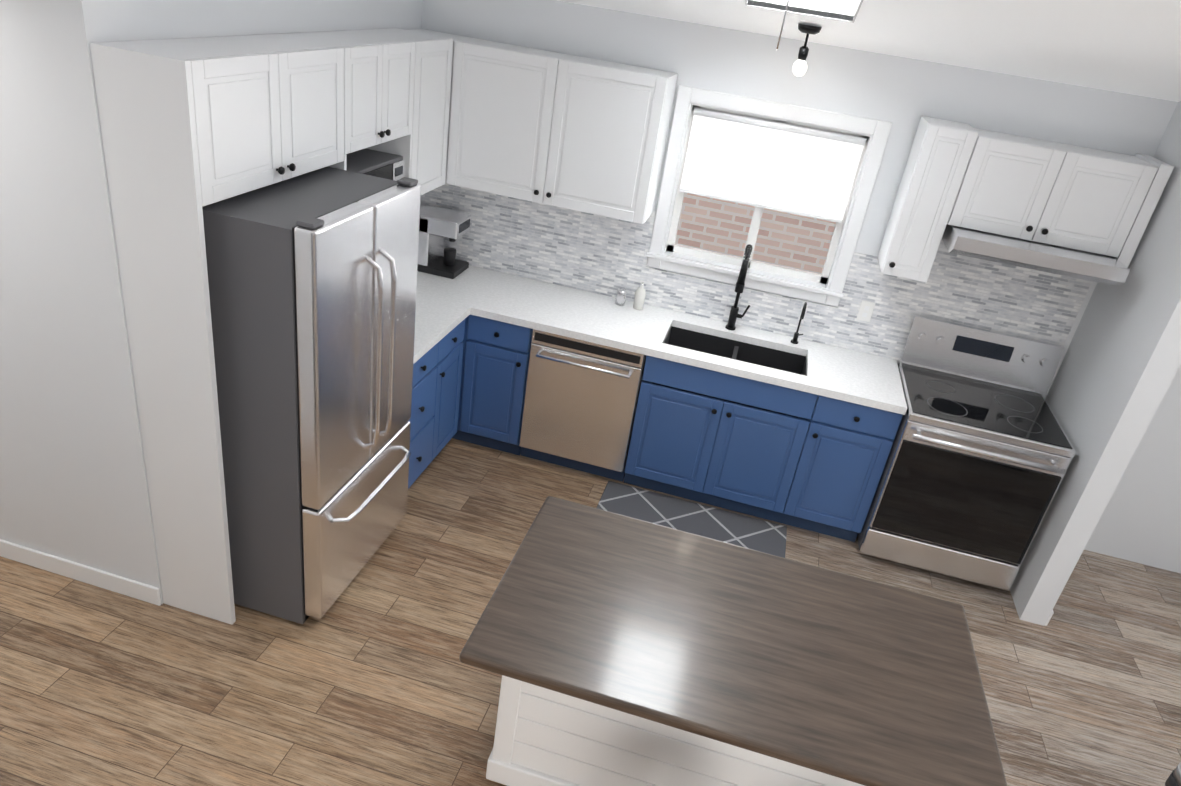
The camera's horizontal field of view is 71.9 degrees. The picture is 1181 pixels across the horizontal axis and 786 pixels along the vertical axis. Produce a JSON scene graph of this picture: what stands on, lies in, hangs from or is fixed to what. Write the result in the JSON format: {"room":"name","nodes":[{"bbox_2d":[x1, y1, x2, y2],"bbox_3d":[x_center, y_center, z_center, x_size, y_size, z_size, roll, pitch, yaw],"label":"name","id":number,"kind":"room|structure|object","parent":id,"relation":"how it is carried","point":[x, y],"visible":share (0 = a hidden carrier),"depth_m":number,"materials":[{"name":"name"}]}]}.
{"room":"kitchen","nodes":[
{"label":"kitchen","id":0,"kind":"room"},
{"bbox_2d":[0,0,163,603],"bbox_3d":[-3.154,-1.821,2.601,3.550,5.200,0.100,14,27,9],"label":"wall","id":1,"kind":"structure","parent":0,"point":[73,482],"depth_m":2.93,"materials":[{"name":"white paint"}]},
{"bbox_2d":[0,539,160,605],"bbox_3d":[-2.309,0.741,3.513,1.030,0.095,0.013,14,27,9],"label":"baseboard","id":2,"kind":"structure","parent":1,"relation":"attached to","point":[84,573],"depth_m":3.48,"materials":[{"name":"white wood"}]},
{"bbox_2d":[107,0,422,41],"bbox_3d":[-1.209,-1.910,3.362,0.100,5.200,2.260,14,27,9],"label":"wall","id":3,"kind":"structure","parent":0,"point":[134,20],"depth_m":3.13,"materials":[{"name":"white paint"}]},
{"bbox_2d":[90,36,297,215],"bbox_3d":[-1.317,-0.937,2.772,0.328,0.445,0.507,14,27,9],"label":"upper cabinet","id":4,"kind":"object","parent":3,"relation":"attached to","point":[192,128],"depth_m":2.59,"materials":[{"name":"white wood"}]},
{"bbox_2d":[238,33,357,175],"bbox_3d":[-1.214,-1.110,3.138,0.328,0.445,0.555,14,27,9],"label":"upper cabinet","id":5,"kind":"object","parent":3,"relation":"attached to","point":[325,70],"depth_m":3.18,"materials":[{"name":"white wood"}]},
{"bbox_2d":[302,31,393,151],"bbox_3d":[-1.120,-1.270,3.476,0.328,0.445,0.430,14,27,9],"label":"upper cabinet","id":6,"kind":"object","parent":3,"relation":"attached to","point":[375,76],"depth_m":3.53,"materials":[{"name":"white wood"}]},
{"bbox_2d":[334,29,417,151],"bbox_3d":[-1.044,-1.398,3.745,0.328,0.445,0.371,14,27,9],"label":"upper cabinet","id":7,"kind":"object","parent":3,"relation":"attached to","point":[403,45],"depth_m":3.77,"materials":[{"name":"white wood"}]},
{"bbox_2d":[342,28,469,194],"bbox_3d":[-0.940,-1.421,4.158,0.386,0.750,0.518,14,27,9],"label":"upper cabinet","id":8,"kind":"object","parent":3,"relation":"attached to","point":[428,157],"depth_m":4.15,"materials":[{"name":"white wood"}]},
{"bbox_2d":[346,148,404,180],"bbox_3d":[-1.124,-0.920,3.835,0.274,0.349,0.550,14,27,9],"label":"microwave","id":9,"kind":"object","parent":8,"relation":"attached to","point":[380,164],"visible":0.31,"depth_m":3.84,"materials":[{"name":"grey metal"}]},
{"bbox_2d":[0,438,1180,785],"bbox_3d":[-2.860,1.305,2.492,16.100,0.120,7.460,14,27,9],"label":"floor","id":10,"kind":"structure","parent":0,"point":[368,678],"depth_m":3.39,"materials":[{"name":"brown wood"}]},
{"bbox_2d":[202,167,420,624],"bbox_3d":[-1.191,0.001,3.443,0.716,1.768,0.825,14,27,9],"label":"fridge","id":11,"kind":"object","parent":10,"relation":"on","point":[312,279],"visible":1,"depth_m":3.11,"materials":[{"name":"grey metal"}]},
{"bbox_2d":[408,341,439,488],"bbox_3d":[-1.173,0.099,4.244,0.617,0.872,0.476,14,27,9],"label":"base cabinet","id":12,"kind":"object","parent":10,"relation":"on","point":[426,371],"depth_m":4.20,"materials":[{"name":"blue wood"}]},
{"bbox_2d":[413,293,476,363],"bbox_3d":[-1.056,-0.356,4.152,0.660,0.040,0.750,14,27,9],"label":"countertop","id":13,"kind":"structure","parent":12,"relation":"on","point":[445,306],"depth_m":4.25,"materials":[{"name":"white stone"}]},
{"bbox_2d":[432,314,479,460],"bbox_3d":[-1.050,-0.052,4.573,0.679,0.872,0.399,14,27,9],"label":"base cabinet","id":14,"kind":"object","parent":10,"relation":"on","point":[458,347],"depth_m":4.56,"materials":[{"name":"blue wood"}]},
{"bbox_2d":[468,317,532,455],"bbox_3d":[-0.483,-0.146,4.927,0.363,0.872,0.617,14,27,9],"label":"base cabinet","id":15,"kind":"object","parent":10,"relation":"on","point":[502,348],"depth_m":4.63,"materials":[{"name":"blue wood"}]},
{"bbox_2d":[519,329,646,481],"bbox_3d":[-0.012,-0.005,4.801,0.634,0.868,0.612,14,27,9],"label":"dishwasher","id":16,"kind":"object","parent":10,"relation":"on","point":[580,403],"visible":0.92,"depth_m":4.55,"materials":[{"name":"grey metal"}]},
{"bbox_2d":[486,680,850,785],"bbox_3d":[0.438,1.117,2.789,1.472,0.848,0.712,14,27,9],"label":"kitchen island","id":17,"kind":"object","parent":10,"relation":"on","point":[541,738],"depth_m":2.69,"materials":[{"name":"white wood"}]},
{"bbox_2d":[459,496,1006,785],"bbox_3d":[0.455,0.744,2.544,1.505,0.036,0.860,14,27,9],"label":"island countertop","id":18,"kind":"structure","parent":17,"relation":"on","point":[855,681],"depth_m":2.45,"materials":[{"name":"brown wood"}]},
{"bbox_2d":[596,481,786,557],"bbox_3d":[0.520,0.786,4.374,1.050,0.008,0.725,14,27,9],"label":"mat","id":19,"kind":"object","parent":10,"relation":"on","point":[767,537],"visible":0.44,"depth_m":4.55,"materials":[{"name":"grey fabric"}]},
{"bbox_2d":[624,357,819,525],"bbox_3d":[0.763,0.261,4.771,0.974,0.640,0.617,14,27,9],"label":"base cabinet","id":20,"kind":"object","parent":10,"relation":"on","point":[736,457],"depth_m":4.44,"materials":[{"name":"blue wood"}]},
{"bbox_2d":[794,390,902,541],"bbox_3d":[1.370,0.302,4.621,0.488,0.872,0.617,14,27,9],"label":"base cabinet","id":21,"kind":"object","parent":10,"relation":"on","point":[818,464],"depth_m":4.30,"materials":[{"name":"blue wood"}]},
{"bbox_2d":[416,265,906,417],"bbox_3d":[0.218,-0.290,4.648,2.978,0.256,0.642,14,27,9],"label":"countertop","id":22,"kind":"structure","parent":21,"relation":"on","point":[861,378],"depth_m":4.56,"materials":[{"name":"white stone"}]},
{"bbox_2d":[417,204,471,278],"bbox_3d":[-0.896,-0.901,4.836,0.302,0.340,0.240,14,27,9],"label":"coffee machine","id":23,"kind":"object","parent":22,"relation":"on","point":[437,225],"visible":0.9,"depth_m":4.78,"materials":[{"name":"black plastic"}]},
{"bbox_2d":[725,244,752,329],"bbox_3d":[0.855,-0.572,4.534,0.110,0.519,0.174,14,27,9],"label":"faucet","id":24,"kind":"object","parent":22,"relation":"on","point":[734,315],"visible":1,"depth_m":4.46,"materials":[{"name":"black metal"}]},
{"bbox_2d":[791,302,806,343],"bbox_3d":[1.177,-0.381,4.540,0.058,0.265,0.147,14,27,9],"label":"filter faucet","id":25,"kind":"object","parent":22,"relation":"on","point":[795,338],"visible":0.98,"depth_m":4.60,"materials":[{"name":"black metal"}]},
{"bbox_2d":[858,314,1075,590],"bbox_3d":[1.988,0.341,4.373,0.780,1.200,0.749,14,27,9],"label":"range","id":26,"kind":"object","parent":10,"relation":"on","point":[982,453],"visible":1,"depth_m":4.21,"materials":[{"name":"grey metal"}]},
{"bbox_2d":[1165,762,1180,785],"bbox_3d":[2.033,1.595,2.559,0.488,0.655,0.428,10,27,3],"label":"trash can","id":27,"kind":"object","parent":10,"relation":"on","point":[1174,778],"visible":1,"depth_m":2.59,"materials":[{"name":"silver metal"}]},
{"bbox_2d":[422,0,1180,572],"bbox_3d":[2.585,-1.557,3.826,7.400,5.200,0.120,14,27,9],"label":"wall","id":28,"kind":"structure","parent":0,"point":[1140,520],"depth_m":4.21,"materials":[{"name":"white paint"}]},
{"bbox_2d":[454,40,573,205],"bbox_3d":[-0.426,-1.466,4.412,0.627,0.740,0.379,14,27,9],"label":"upper cabinet","id":29,"kind":"object","parent":28,"relation":"attached to","point":[512,98],"depth_m":4.28,"materials":[{"name":"white wood"}]},
{"bbox_2d":[554,56,677,223],"bbox_3d":[0.072,-1.360,4.357,0.622,0.740,0.318,14,27,9],"label":"upper cabinet","id":30,"kind":"object","parent":28,"relation":"attached to","point":[615,130],"depth_m":4.21,"materials":[{"name":"white wood"}]},
{"bbox_2d":[420,183,1091,359],"bbox_3d":[0.747,-0.775,4.635,3.774,0.752,0.008,14,27,9],"label":"tile backsplash","id":31,"kind":"structure","parent":28,"relation":"attached to","point":[589,252],"depth_m":4.67,"materials":[{"name":"tile"}]},
{"bbox_2d":[856,300,874,321],"bbox_3d":[1.541,-0.457,4.554,0.075,0.115,0.008,14,27,9],"label":"electrical outlet plate","id":32,"kind":"object","parent":31,"relation":"attached to","point":[866,309],"visible":1,"depth_m":4.55,"materials":[{"name":"white plastic"}]},
{"bbox_2d":[646,85,891,306],"bbox_3d":[0.942,-1.078,4.486,1.130,1.005,0.164,14,27,9],"label":"window","id":33,"kind":"structure","parent":28,"relation":"in","point":[761,276],"depth_m":4.49,"materials":[{"name":"white wood"}]},
{"bbox_2d":[680,107,865,222],"bbox_3d":[0.965,-1.230,4.402,0.910,0.455,0.039,14,27,9],"label":"window blind","id":34,"kind":"object","parent":33,"relation":"attached to","point":[782,167],"visible":0.96,"depth_m":4.40,"materials":[{"name":"white fabric"}]},
{"bbox_2d":[878,116,997,281],"bbox_3d":[1.707,-0.965,4.087,0.286,0.740,0.318,14,27,9],"label":"upper cabinet","id":35,"kind":"object","parent":28,"relation":"attached to","point":[946,162],"depth_m":3.94,"materials":[{"name":"white wood"}]},
{"bbox_2d":[966,132,1085,243],"bbox_3d":[2.025,-1.021,3.978,0.448,0.425,0.328,14,27,9],"label":"upper cabinet","id":36,"kind":"object","parent":28,"relation":"attached to","point":[1022,193],"depth_m":3.83,"materials":[{"name":"white wood"}]},
{"bbox_2d":[942,224,1129,285],"bbox_3d":[2.133,-0.706,3.983,0.758,0.097,0.508,14,27,9],"label":"range hood","id":37,"kind":"object","parent":36,"relation":"attached to","point":[1074,263],"visible":0.71,"depth_m":3.78,"materials":[{"name":"silver metal"}]},
{"bbox_2d":[1050,146,1173,263],"bbox_3d":[2.374,-0.937,3.920,0.505,0.425,0.328,14,27,9],"label":"upper cabinet","id":38,"kind":"object","parent":28,"relation":"attached to","point":[1113,199],"depth_m":3.76,"materials":[{"name":"white wood"}]},
{"bbox_2d":[557,0,1180,101],"bbox_3d":[1.782,-0.781,0.161,7.620,2.091,7.580,14,27,9],"label":"ceiling","id":39,"kind":"structure","parent":0,"point":[1133,47],"depth_m":3.48,"materials":[{"name":"white paint"}]},
{"bbox_2d":[776,0,788,49],"bbox_3d":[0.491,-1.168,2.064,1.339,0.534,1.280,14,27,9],"label":"pull cord","id":40,"kind":"object","parent":39,"relation":"hanging from","point":[782,24],"visible":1,"depth_m":2.09,"materials":[{"name":"white"}]},
{"bbox_2d":[745,0,862,22],"bbox_3d":[0.815,-1.683,2.938,0.525,0.586,1.300,14,27,9],"label":"attic hatch","id":41,"kind":"object","parent":39,"relation":"attached to","point":[781,7],"visible":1,"depth_m":3.60,"materials":[{"name":"white paint"}]},
{"bbox_2d":[793,24,821,75],"bbox_3d":[1.005,-1.610,3.832,0.110,0.223,0.108,14,27,9],"label":"pendant light","id":42,"kind":"object","parent":39,"relation":"hanging from","point":[800,67],"visible":0.96,"depth_m":3.82,"materials":[{"name":"black metal"}]},
{"bbox_2d":[1010,101,1180,625],"bbox_3d":[2.719,-1.292,3.355,0.120,5.200,0.860,14,27,9],"label":"wall","id":43,"kind":"structure","parent":0,"point":[1117,371],"depth_m":3.81,"materials":[{"name":"white paint"}]},
{"label":"outside","id":44,"kind":"structure","parent":0,"visible":0},
{"bbox_2d":[675,193,835,273],"bbox_3d":[0.772,-2.741,6.888,7.000,6.000,0.100,14,27,9],"label":"wall","id":45,"kind":"structure","parent":44,"point":[790,240],"depth_m":7.26,"materials":[{"name":"brick"}]}
]}

